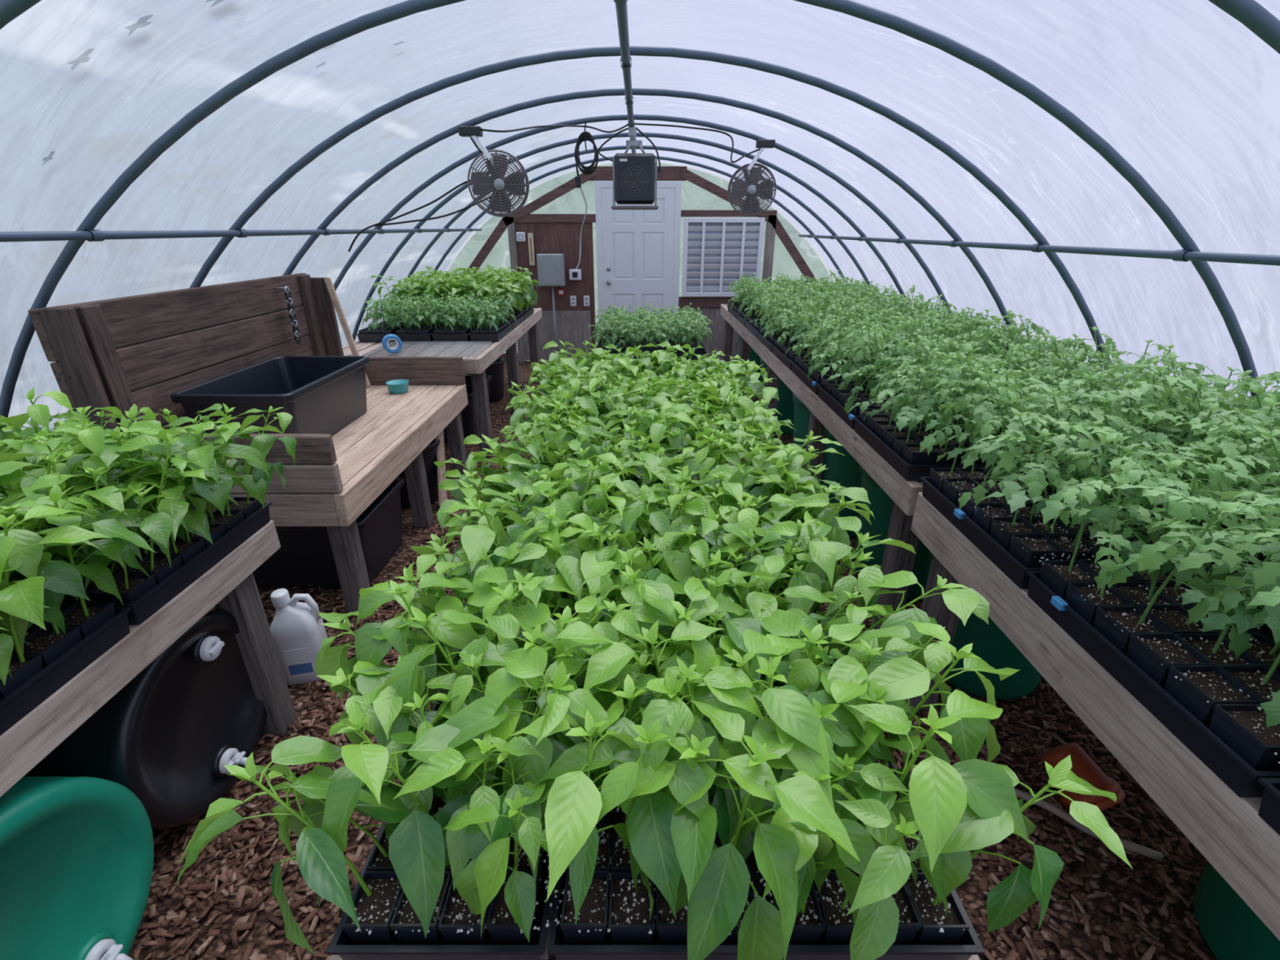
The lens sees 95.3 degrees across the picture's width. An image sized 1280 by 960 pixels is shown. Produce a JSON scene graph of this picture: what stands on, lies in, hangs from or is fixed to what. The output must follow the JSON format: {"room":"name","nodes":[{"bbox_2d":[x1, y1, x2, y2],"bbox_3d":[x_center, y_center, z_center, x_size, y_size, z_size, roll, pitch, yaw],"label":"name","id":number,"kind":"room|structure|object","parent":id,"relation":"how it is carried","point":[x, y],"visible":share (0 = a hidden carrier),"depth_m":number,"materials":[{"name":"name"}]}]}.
{"room":"greenhouse interior","nodes":[
{"label":"greenhouse interior","id":0,"kind":"room"},
{"bbox_2d":[448,163,833,362],"bbox_3d":[-0.030,-2.512,6.913,5.511,2.220,0.105,0,23,0],"label":"wall","id":1,"kind":"structure","parent":0,"point":[553,211],"depth_m":6.83,"materials":[{"name":"brown wood"}]},
{"bbox_2d":[515,231,525,241],"bbox_3d":[-1.370,-2.794,6.709,0.100,0.100,0.037,0,23,0],"label":"timer","id":2,"kind":"object","parent":1,"relation":"attached to","point":[521,237],"visible":1,"depth_m":6.70,"materials":[{"name":"white plastic"}]},
{"bbox_2d":[527,233,534,265],"bbox_3d":[-1.260,-2.673,6.768,0.060,0.350,0.025,0,23,0],"label":"thermometer","id":3,"kind":"object","parent":1,"relation":"attached to","point":[531,242],"visible":1,"depth_m":6.76,"materials":[{"name":"beige plastic"}]},
{"bbox_2d":[536,253,565,353],"bbox_3d":[-1.030,-2.031,6.959,0.300,1.240,0.163,0,23,0],"label":"electrical panel","id":4,"kind":"object","parent":1,"relation":"attached to","point":[550,267],"visible":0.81,"depth_m":6.72,"materials":[{"name":"grey metal"}]},
{"bbox_2d":[557,288,564,295],"bbox_3d":[-0.940,-2.238,6.959,0.080,0.080,0.020,0,23,0],"label":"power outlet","id":5,"kind":"object","parent":1,"relation":"attached to","point":[560,291],"visible":1,"depth_m":6.95,"materials":[{"name":"red plastic"}]},
{"bbox_2d":[569,295,576,306],"bbox_3d":[-0.800,-2.145,6.996,0.070,0.120,0.025,0,23,0],"label":"power outlet","id":6,"kind":"object","parent":1,"relation":"attached to","point":[573,298],"visible":1,"depth_m":6.99,"materials":[{"name":"white plastic"}]},
{"bbox_2d":[568,269,581,279],"bbox_3d":[-0.760,-2.411,6.856,0.140,0.120,0.070,0,23,0],"label":"thermostat box","id":7,"kind":"object","parent":1,"relation":"attached to","point":[574,274],"visible":1,"depth_m":6.83,"materials":[{"name":"white plastic"}]},
{"bbox_2d":[575,187,586,269],"bbox_3d":[-0.537,-2.246,5.426,0.119,0.738,2.793,-3,24,-6],"label":"power cable","id":8,"kind":"object","parent":7,"relation":"attached to","point":[580,188],"visible":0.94,"depth_m":6.31,"materials":[{"name":"white plastic"}]},
{"bbox_2d":[583,295,589,306],"bbox_3d":[-0.640,-2.145,6.996,0.070,0.120,0.025,0,23,0],"label":"power outlet","id":9,"kind":"object","parent":1,"relation":"attached to","point":[586,298],"visible":1,"depth_m":6.99,"materials":[{"name":"white plastic"}]},
{"bbox_2d":[601,188,675,358],"bbox_3d":[-0.020,-2.375,6.910,0.820,1.930,0.110,0,23,0],"label":"door","id":10,"kind":"structure","parent":1,"relation":"in","point":[638,244],"depth_m":6.80,"materials":[{"name":"white paint"}]},
{"bbox_2d":[595,181,681,337],"bbox_3d":[-0.020,-2.410,6.930,0.970,2.020,0.065,0,23,0],"label":"trim","id":11,"kind":"structure","parent":1,"relation":"attached to","point":[599,185],"depth_m":6.72,"materials":[{"name":"white paint"}]},
{"bbox_2d":[681,217,764,297],"bbox_3d":[0.960,-2.592,6.822,0.920,0.860,0.060,0,23,0],"label":"louvered vent","id":12,"kind":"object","parent":1,"relation":"in","point":[717,252],"depth_m":6.80,"materials":[{"name":"white paint"}]},
{"bbox_2d":[127,360,1216,959],"bbox_3d":[-0.020,0.461,2.913,5.480,0.060,9.780,0,23,0],"label":"floor","id":13,"kind":"structure","parent":0,"point":[1072,935],"depth_m":1.55,"materials":[{"name":"brown wood"}]},
{"bbox_2d":[0,776,154,959],"bbox_3d":[-1.516,0.888,1.112,0.869,0.588,0.588,0,23,0],"label":"drum","id":14,"kind":"object","parent":13,"relation":"on","point":[77,854],"visible":0.98,"depth_m":1.20,"materials":[{"name":"green plastic"}]},
{"bbox_2d":[24,608,266,829],"bbox_3d":[-1.576,0.657,1.652,0.869,0.581,0.581,0,23,0],"label":"drum","id":15,"kind":"object","parent":13,"relation":"on","point":[168,736],"visible":0.58,"depth_m":1.55,"materials":[{"name":"black plastic"}]},
{"bbox_2d":[0,520,297,796],"bbox_3d":[-1.670,0.892,0.942,1.060,0.715,2.220,0,23,0],"label":"table","id":16,"kind":"object","parent":13,"relation":"on","point":[230,585],"visible":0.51,"depth_m":1.42,"materials":[{"name":"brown wood"}]},
{"bbox_2d":[0,497,271,735],"bbox_3d":[-1.690,0.511,0.810,1.116,0.086,2.156,0,23,0],"label":"trays","id":17,"kind":"object","parent":16,"relation":"on","point":[52,660],"visible":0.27,"depth_m":1.29,"materials":[{"name":"black plastic"}]},
{"bbox_2d":[0,386,297,685],"bbox_3d":[-1.572,0.310,0.734,1.306,0.370,2.389,0,23,0],"label":"seedlings","id":18,"kind":"object","parent":17,"relation":"on","point":[91,488],"visible":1,"depth_m":1.31,"materials":[{"name":"green plant"}]},
{"bbox_2d":[27,273,468,613],"bbox_3d":[-1.603,-0.322,3.011,0.925,1.300,1.738,0,23,0],"label":"bench","id":19,"kind":"object","parent":13,"relation":"on","point":[122,353],"visible":0.52,"depth_m":2.57,"materials":[{"name":"brown wood"}]},
{"bbox_2d":[169,355,369,435],"bbox_3d":[-1.715,-0.377,2.855,0.510,0.298,0.820,0,23,0],"label":"tote","id":20,"kind":"object","parent":19,"relation":"on","point":[322,394],"visible":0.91,"depth_m":2.81,"materials":[{"name":"black plastic"}]},
{"bbox_2d":[274,285,301,344],"bbox_3d":[-1.992,-0.928,3.303,0.076,0.324,0.046,0,23,0],"label":"hanging chain","id":21,"kind":"object","parent":19,"relation":"hanging from","point":[287,294],"visible":1,"depth_m":3.29,"materials":[{"name":"grey metal"}]},
{"bbox_2d":[324,277,370,386],"bbox_3d":[-1.810,-0.906,3.618,0.181,0.657,0.027,6,24,15],"label":"wooden stake","id":22,"kind":"object","parent":19,"relation":"on","point":[328,282],"visible":0.88,"depth_m":3.58,"materials":[{"name":"brown wood"}]},
{"bbox_2d":[385,379,408,394],"bbox_3d":[-1.500,-0.577,3.619,0.136,0.062,0.136,0,23,0],"label":"dish","id":23,"kind":"object","parent":19,"relation":"on","point":[395,386],"visible":1,"depth_m":3.58,"materials":[{"name":"teal plastic"}]},
{"bbox_2d":[270,588,327,685],"bbox_3d":[-1.244,0.563,2.139,0.160,0.367,0.129,-6,24,-13],"label":"jug","id":24,"kind":"object","parent":13,"relation":"on","point":[297,631],"visible":0.9,"depth_m":2.09,"materials":[{"name":"plastic"}]},
{"bbox_2d":[253,476,404,588],"bbox_3d":[-1.535,0.254,2.861,0.630,0.358,0.550,0,23,0],"label":"storage tote","id":25,"kind":"object","parent":13,"relation":"on","point":[304,557],"visible":0.42,"depth_m":2.69,"materials":[{"name":"black plastic"}]},
{"bbox_2d":[397,437,439,508],"bbox_3d":[-1.400,-0.062,3.569,0.391,0.380,0.391,0,23,0],"label":"nursery pot","id":26,"kind":"object","parent":13,"relation":"on","point":[429,454],"visible":0.2,"depth_m":3.48,"materials":[{"name":"plastic"}]},
{"bbox_2d":[435,430,447,506],"bbox_3d":[-1.205,-0.098,3.537,0.034,0.500,0.358,-4,24,-10],"label":"wood offcut","id":27,"kind":"object","parent":13,"relation":"on","point":[440,452],"visible":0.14,"depth_m":3.51,"materials":[{"name":"wood"}]},
{"bbox_2d":[342,307,542,457],"bbox_3d":[-1.600,-0.966,5.177,1.100,0.760,2.630,0,23,0],"label":"table","id":28,"kind":"object","parent":13,"relation":"on","point":[476,366],"visible":0.3,"depth_m":4.23,"materials":[{"name":"brown wood"}]},
{"bbox_2d":[355,311,478,342],"bbox_3d":[-1.700,-1.392,5.096,0.836,0.086,1.616,0,23,0],"label":"trays","id":29,"kind":"object","parent":28,"relation":"on","point":[428,334],"visible":0.27,"depth_m":4.37,"materials":[{"name":"black plastic"}]},
{"bbox_2d":[362,290,516,331],"bbox_3d":[-1.563,-1.318,4.542,1.220,0.260,0.731,0,23,0],"label":"seedlings","id":30,"kind":"object","parent":29,"relation":"on","point":[407,313],"visible":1,"depth_m":4.41,"materials":[{"name":"green plant"}]},
{"bbox_2d":[371,264,541,319],"bbox_3d":[-1.552,-1.697,5.259,1.227,0.431,1.383,0,23,0],"label":"seedlings","id":31,"kind":"object","parent":29,"relation":"on","point":[508,284],"visible":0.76,"depth_m":4.90,"materials":[{"name":"green plant"}]},
{"bbox_2d":[361,341,492,357],"bbox_3d":[-1.475,-0.917,4.087,0.754,0.010,0.534,0,23,0],"label":"mesh panel","id":32,"kind":"object","parent":28,"relation":"on","point":[411,344],"visible":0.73,"depth_m":4.07,"materials":[{"name":"grey metal"}]},
{"bbox_2d":[382,333,402,353],"bbox_3d":[-1.660,-0.912,3.909,0.120,0.120,0.052,-12,26,-26],"label":"tape roll","id":33,"kind":"object","parent":32,"relation":"on","point":[386,339],"visible":1,"depth_m":3.89,"materials":[{"name":"blue plastic"}]},
{"bbox_2d":[468,305,534,342],"bbox_3d":[-1.165,-1.392,5.096,0.226,0.086,1.616,0,23,0],"label":"trays","id":34,"kind":"object","parent":28,"relation":"on","point":[486,334],"visible":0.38,"depth_m":4.55,"materials":[{"name":"black plastic"}]},
{"bbox_2d":[443,375,492,443],"bbox_3d":[-1.550,-0.579,4.734,0.600,0.398,0.650,0,23,0],"label":"storage tote","id":35,"kind":"object","parent":13,"relation":"on","point":[468,423],"visible":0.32,"depth_m":4.51,"materials":[{"name":"black plastic"}]},
{"bbox_2d":[466,356,504,402],"bbox_3d":[-1.500,-0.976,5.679,0.391,0.380,0.391,0,23,0],"label":"nursery pot","id":36,"kind":"object","parent":13,"relation":"on","point":[495,370],"visible":0.31,"depth_m":5.59,"materials":[{"name":"plastic"}]},
{"bbox_2d":[351,132,906,341],"bbox_3d":[-0.030,-1.702,5.028,5.555,2.241,0.048,0,23,0],"label":"rib","id":37,"kind":"object","parent":13,"relation":"on","point":[553,145],"visible":0.64,"depth_m":4.74,"materials":[{"name":"metal"}]},
{"bbox_2d":[389,145,871,318],"bbox_3d":[-0.030,-2.015,5.753,5.555,2.241,0.048,0,23,0],"label":"rib","id":38,"kind":"object","parent":13,"relation":"on","point":[801,203],"visible":0.43,"depth_m":5.44,"materials":[{"name":"metal"}]},
{"bbox_2d":[0,0,1261,431],"bbox_3d":[-0.030,-0.447,2.127,5.555,2.241,0.048,0,23,0],"label":"rib","id":39,"kind":"object","parent":13,"relation":"on","point":[317,42],"visible":0.66,"depth_m":1.83,"materials":[{"name":"metal"}]},
{"bbox_2d":[0,0,1279,53],"bbox_3d":[-0.030,-0.165,1.476,5.555,2.241,0.048,0,23,0],"label":"rib","id":40,"kind":"object","parent":13,"relation":"on","point":[1250,13],"visible":1,"depth_m":1.14,"materials":[{"name":"metal"}]},
{"bbox_2d":[432,155,848,285],"bbox_3d":[-0.030,-2.329,6.478,5.555,2.241,0.048,0,23,0],"label":"rib","id":41,"kind":"object","parent":13,"relation":"on","point":[666,158],"visible":0.44,"depth_m":6.20,"materials":[{"name":"metal"}]},
{"bbox_2d":[333,114,952,313],"bbox_3d":[-0.030,-1.388,4.303,5.555,2.241,0.048,0,23,0],"label":"rib","id":42,"kind":"object","parent":13,"relation":"on","point":[624,117],"visible":0.59,"depth_m":3.96,"materials":[{"name":"metal"}]},
{"bbox_2d":[574,123,598,187],"bbox_3d":[-0.362,-2.188,3.933,0.166,0.391,0.052,0,23,0],"label":"extension cord","id":43,"kind":"object","parent":42,"relation":"hanging from","point":[585,135],"visible":1,"depth_m":3.93,"materials":[{"name":"black rubber"}]},
{"bbox_2d":[727,139,776,216],"bbox_3d":[0.773,-2.070,4.022,0.342,0.465,0.205,0,23,0],"label":"fan","id":44,"kind":"object","parent":42,"relation":"attached to","point":[752,189],"visible":1,"depth_m":3.98,"materials":[{"name":"grey metal"}]},
{"bbox_2d":[189,45,1111,375],"bbox_3d":[-0.030,-0.760,2.853,5.555,2.241,0.048,0,23,0],"label":"rib","id":45,"kind":"object","parent":13,"relation":"on","point":[637,51],"visible":0.65,"depth_m":2.49,"materials":[{"name":"metal"}]},
{"bbox_2d":[282,88,1018,342],"bbox_3d":[-0.030,-1.074,3.578,5.555,2.241,0.048,0,23,0],"label":"rib","id":46,"kind":"object","parent":13,"relation":"on","point":[619,91],"visible":0.62,"depth_m":3.22,"materials":[{"name":"metal"}]},
{"bbox_2d":[457,126,528,217],"bbox_3d":[-0.809,-1.735,3.305,0.362,0.451,0.221,0,23,0],"label":"fan","id":47,"kind":"object","parent":46,"relation":"hanging from","point":[483,184],"visible":1,"depth_m":3.27,"materials":[{"name":"grey metal"}]},
{"bbox_2d":[347,179,470,252],"bbox_3d":[-1.255,-1.538,3.400,0.938,0.390,0.090,-3,24,-8],"label":"power cable","id":48,"kind":"object","parent":47,"relation":"attached to","point":[464,182],"visible":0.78,"depth_m":3.38,"materials":[{"name":"black rubber"}]},
{"bbox_2d":[374,196,489,226],"bbox_3d":[-1.169,-1.583,3.395,0.763,0.200,0.083,-4,24,-8],"label":"power cable","id":49,"kind":"object","parent":47,"relation":"attached to","point":[484,199],"visible":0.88,"depth_m":3.40,"materials":[{"name":"black rubber"}]},
{"bbox_2d":[469,124,628,153],"bbox_3d":[-0.547,-2.111,3.598,0.242,0.263,1.194,20,30,38],"label":"power cable","id":50,"kind":"object","parent":47,"relation":"attached to","point":[627,125],"visible":0.97,"depth_m":3.60,"materials":[{"name":"black rubber"}]},
{"bbox_2d":[329,501,980,959],"bbox_3d":[0.020,0.402,2.162,0.880,0.645,2.790,0,23,0],"label":"table","id":51,"kind":"object","parent":13,"relation":"on","point":[545,957],"visible":0.02,"depth_m":0.81,"materials":[{"name":"brown wood"}]},
{"bbox_2d":[326,455,985,959],"bbox_3d":[0.020,0.079,1.985,0.836,0.086,2.696,0,23,0],"label":"trays","id":52,"kind":"object","parent":51,"relation":"on","point":[614,922],"visible":0.04,"depth_m":0.76,"materials":[{"name":"black plastic"}]},
{"bbox_2d":[175,340,1132,959],"bbox_3d":[0.025,-0.079,1.925,1.199,0.320,2.874,0,23,0],"label":"seedlings","id":53,"kind":"object","parent":52,"relation":"on","point":[729,701],"visible":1,"depth_m":0.84,"materials":[{"name":"green plant"}]},
{"bbox_2d":[133,368,1210,959],"bbox_3d":[-0.115,-0.074,4.007,4.085,0.054,7.046,0,23,0],"label":"chips","id":54,"kind":"object","parent":13,"relation":"on","point":[231,877],"visible":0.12,"depth_m":1.53,"materials":[{"name":"brown wood"}]},
{"bbox_2d":[1041,742,1125,811],"bbox_3d":[1.282,0.879,1.705,0.160,0.196,0.201,-12,26,-26],"label":"flower pots","id":55,"kind":"object","parent":54,"relation":"on","point":[1083,766],"visible":0.71,"depth_m":1.66,"materials":[{"name":"plastic"}]},
{"bbox_2d":[1013,787,1163,861],"bbox_3d":[1.156,0.935,1.667,0.520,0.032,0.056,14,27,29],"label":"stick","id":56,"kind":"object","parent":54,"relation":"on","point":[1127,845],"visible":0.48,"depth_m":1.61,"materials":[{"name":"wood"}]},
{"bbox_2d":[737,333,761,395],"bbox_3d":[1.220,-1.187,5.915,0.494,0.580,0.494,0,23,0],"label":"drum","id":57,"kind":"object","parent":13,"relation":"on","point":[754,357],"visible":0.05,"depth_m":5.71,"materials":[{"name":"plastic"}]},
{"bbox_2d":[760,358,794,435],"bbox_3d":[1.220,-0.710,4.814,0.494,0.580,0.494,0,23,0],"label":"drum","id":58,"kind":"object","parent":13,"relation":"on","point":[785,404],"visible":0.16,"depth_m":4.66,"materials":[{"name":"plastic"}]},
{"bbox_2d":[792,392,824,489],"bbox_3d":[1.220,-0.273,3.804,0.494,0.580,0.494,0,23,0],"label":"drum","id":59,"kind":"object","parent":13,"relation":"on","point":[802,413],"visible":0.22,"depth_m":3.68,"materials":[{"name":"plastic"}]},
{"bbox_2d":[720,304,922,629],"bbox_3d":[1.600,-0.618,4.369,1.400,0.765,4.990,0,23,0],"label":"table","id":60,"kind":"object","parent":13,"relation":"on","point":[904,493],"visible":0.22,"depth_m":2.43,"materials":[{"name":"brown wood"}]},
{"bbox_2d":[726,301,1223,480],"bbox_3d":[1.581,-0.911,3.953,1.404,0.101,4.396,0,23,0],"label":"trays","id":61,"kind":"object","parent":60,"relation":"on","point":[905,458],"visible":0.06,"depth_m":2.36,"materials":[{"name":"black plastic"}]},
{"bbox_2d":[726,270,1279,458],"bbox_3d":[1.506,-1.080,3.903,1.494,0.359,4.647,0,23,0],"label":"seedlings","id":62,"kind":"object","parent":61,"relation":"on","point":[846,320],"visible":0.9,"depth_m":2.60,"materials":[{"name":"green plant"}]},
{"bbox_2d":[822,426,862,537],"bbox_3d":[1.250,-0.023,3.226,0.515,0.580,0.515,0,23,0],"label":"drum","id":63,"kind":"object","parent":13,"relation":"on","point":[844,470],"visible":0.08,"depth_m":3.09,"materials":[{"name":"plastic"}]},
{"bbox_2d":[854,464,929,601],"bbox_3d":[1.250,0.203,2.703,0.515,0.580,0.515,0,23,0],"label":"drum","id":64,"kind":"object","parent":13,"relation":"on","point":[882,504],"visible":0.16,"depth_m":2.58,"materials":[{"name":"plastic"}]},
{"bbox_2d":[924,551,1041,700],"bbox_3d":[1.300,0.451,2.156,0.515,0.560,0.515,0,23,0],"label":"drum","id":65,"kind":"object","parent":13,"relation":"on","point":[990,643],"visible":0.16,"depth_m":2.03,"materials":[{"name":"plastic"}]},
{"bbox_2d":[905,492,1279,940],"bbox_3d":[1.600,0.839,1.001,1.400,0.765,2.270,0,23,0],"label":"table","id":66,"kind":"object","parent":13,"relation":"on","point":[1227,828],"visible":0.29,"depth_m":1.08,"materials":[{"name":"brown wood"}]},
{"bbox_2d":[920,466,1279,835],"bbox_3d":[1.581,0.435,0.842,1.404,0.101,2.196,0,23,0],"label":"trays","id":67,"kind":"object","parent":66,"relation":"on","point":[1211,702],"visible":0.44,"depth_m":1.10,"materials":[{"name":"black plastic"}]},
{"bbox_2d":[920,363,1279,727],"bbox_3d":[1.470,0.248,0.721,1.545,0.365,2.500,0,23,0],"label":"seedlings","id":68,"kind":"object","parent":67,"relation":"on","point":[1217,493],"visible":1,"depth_m":1.22,"materials":[{"name":"green plant"}]},
{"bbox_2d":[1193,861,1279,959],"bbox_3d":[1.520,0.865,1.224,0.494,0.540,0.494,0,23,0],"label":"drum","id":69,"kind":"object","parent":13,"relation":"on","point":[1230,929],"visible":0.27,"depth_m":1.31,"materials":[{"name":"plastic"}]},
{"bbox_3d":[0.070,-0.810,4.962,0.860,0.645,1.150,0,23,0],"label":"table","id":70,"kind":"object","parent":13,"relation":"on","visible":0},
{"bbox_2d":[595,327,706,359],"bbox_3d":[0.080,-1.148,4.821,0.836,0.086,1.076,0,23,0],"label":"trays","id":71,"kind":"object","parent":70,"relation":"on","point":[702,351],"visible":0.27,"depth_m":4.39,"materials":[{"name":"black plastic"}]},
{"bbox_2d":[586,302,712,350],"bbox_3d":[0.091,-1.276,4.762,0.984,0.238,1.196,0,23,0],"label":"seedlings","id":72,"kind":"object","parent":71,"relation":"on","point":[642,327],"visible":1,"depth_m":4.46,"materials":[{"name":"green plant"}]},
{"bbox_3d":[-0.030,1.154,-1.571,5.555,2.241,0.048,0,23,0],"label":"rib","id":73,"kind":"object","parent":13,"relation":"on","visible":0},
{"bbox_2d":[0,227,481,242],"bbox_3d":[-1.842,-0.971,2.293,0.046,0.049,9.680,0,23,0],"label":"side purlin","id":74,"kind":"object","parent":73,"relation":"attached to","point":[93,235],"visible":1,"depth_m":2.26,"materials":[{"name":"metal"}]},
{"bbox_2d":[613,0,635,153],"bbox_3d":[-0.058,-1.567,2.035,0.048,0.048,9.680,0,23,0],"label":"ridge purlin","id":75,"kind":"object","parent":73,"relation":"attached to","point":[620,5],"visible":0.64,"depth_m":2.27,"materials":[{"name":"metal"}]},
{"bbox_2d":[598,127,628,161],"bbox_3d":[-0.172,-2.251,3.929,0.227,0.220,0.012,0,23,0],"label":"power cable","id":76,"kind":"object","parent":75,"relation":"hanging from","point":[626,129],"visible":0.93,"depth_m":3.92,"materials":[{"name":"black rubber"}]},
{"bbox_2d":[611,124,657,209],"bbox_3d":[-0.035,-2.138,3.975,0.320,0.537,0.245,0,23,0],"label":"heater","id":77,"kind":"object","parent":75,"relation":"hanging from","point":[634,183],"visible":0.98,"depth_m":3.91,"materials":[{"name":"black metal"}]},
{"bbox_2d":[635,127,661,173],"bbox_3d":[0.056,-2.230,3.948,0.180,0.273,0.033,0,23,0],"label":"power cable","id":78,"kind":"object","parent":77,"relation":"attached to","point":[637,129],"visible":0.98,"depth_m":3.95,"materials":[{"name":"black rubber"}]},
{"bbox_2d":[634,123,760,163],"bbox_3d":[0.391,-2.265,3.925,0.903,0.240,0.041,1,23,2],"label":"power cable","id":79,"kind":"object","parent":75,"relation":"hanging from","point":[642,124],"visible":0.97,"depth_m":3.90,"materials":[{"name":"black rubber"}]},
{"bbox_2d":[0,0,1279,435],"bbox_3d":[-0.030,-0.600,2.454,5.577,2.244,9.781,0,23,0],"label":"film","id":80,"kind":"object","parent":73,"relation":"attached to","point":[1184,91],"visible":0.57,"depth_m":2.13,"materials":[{"name":"white plastic"}]},
{"bbox_2d":[798,234,1279,266],"bbox_3d":[1.854,-0.913,2.318,0.047,0.048,9.680,0,23,0],"label":"side purlin","id":81,"kind":"object","parent":73,"relation":"attached to","point":[1184,255],"visible":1,"depth_m":2.30,"materials":[{"name":"metal"}]}
]}

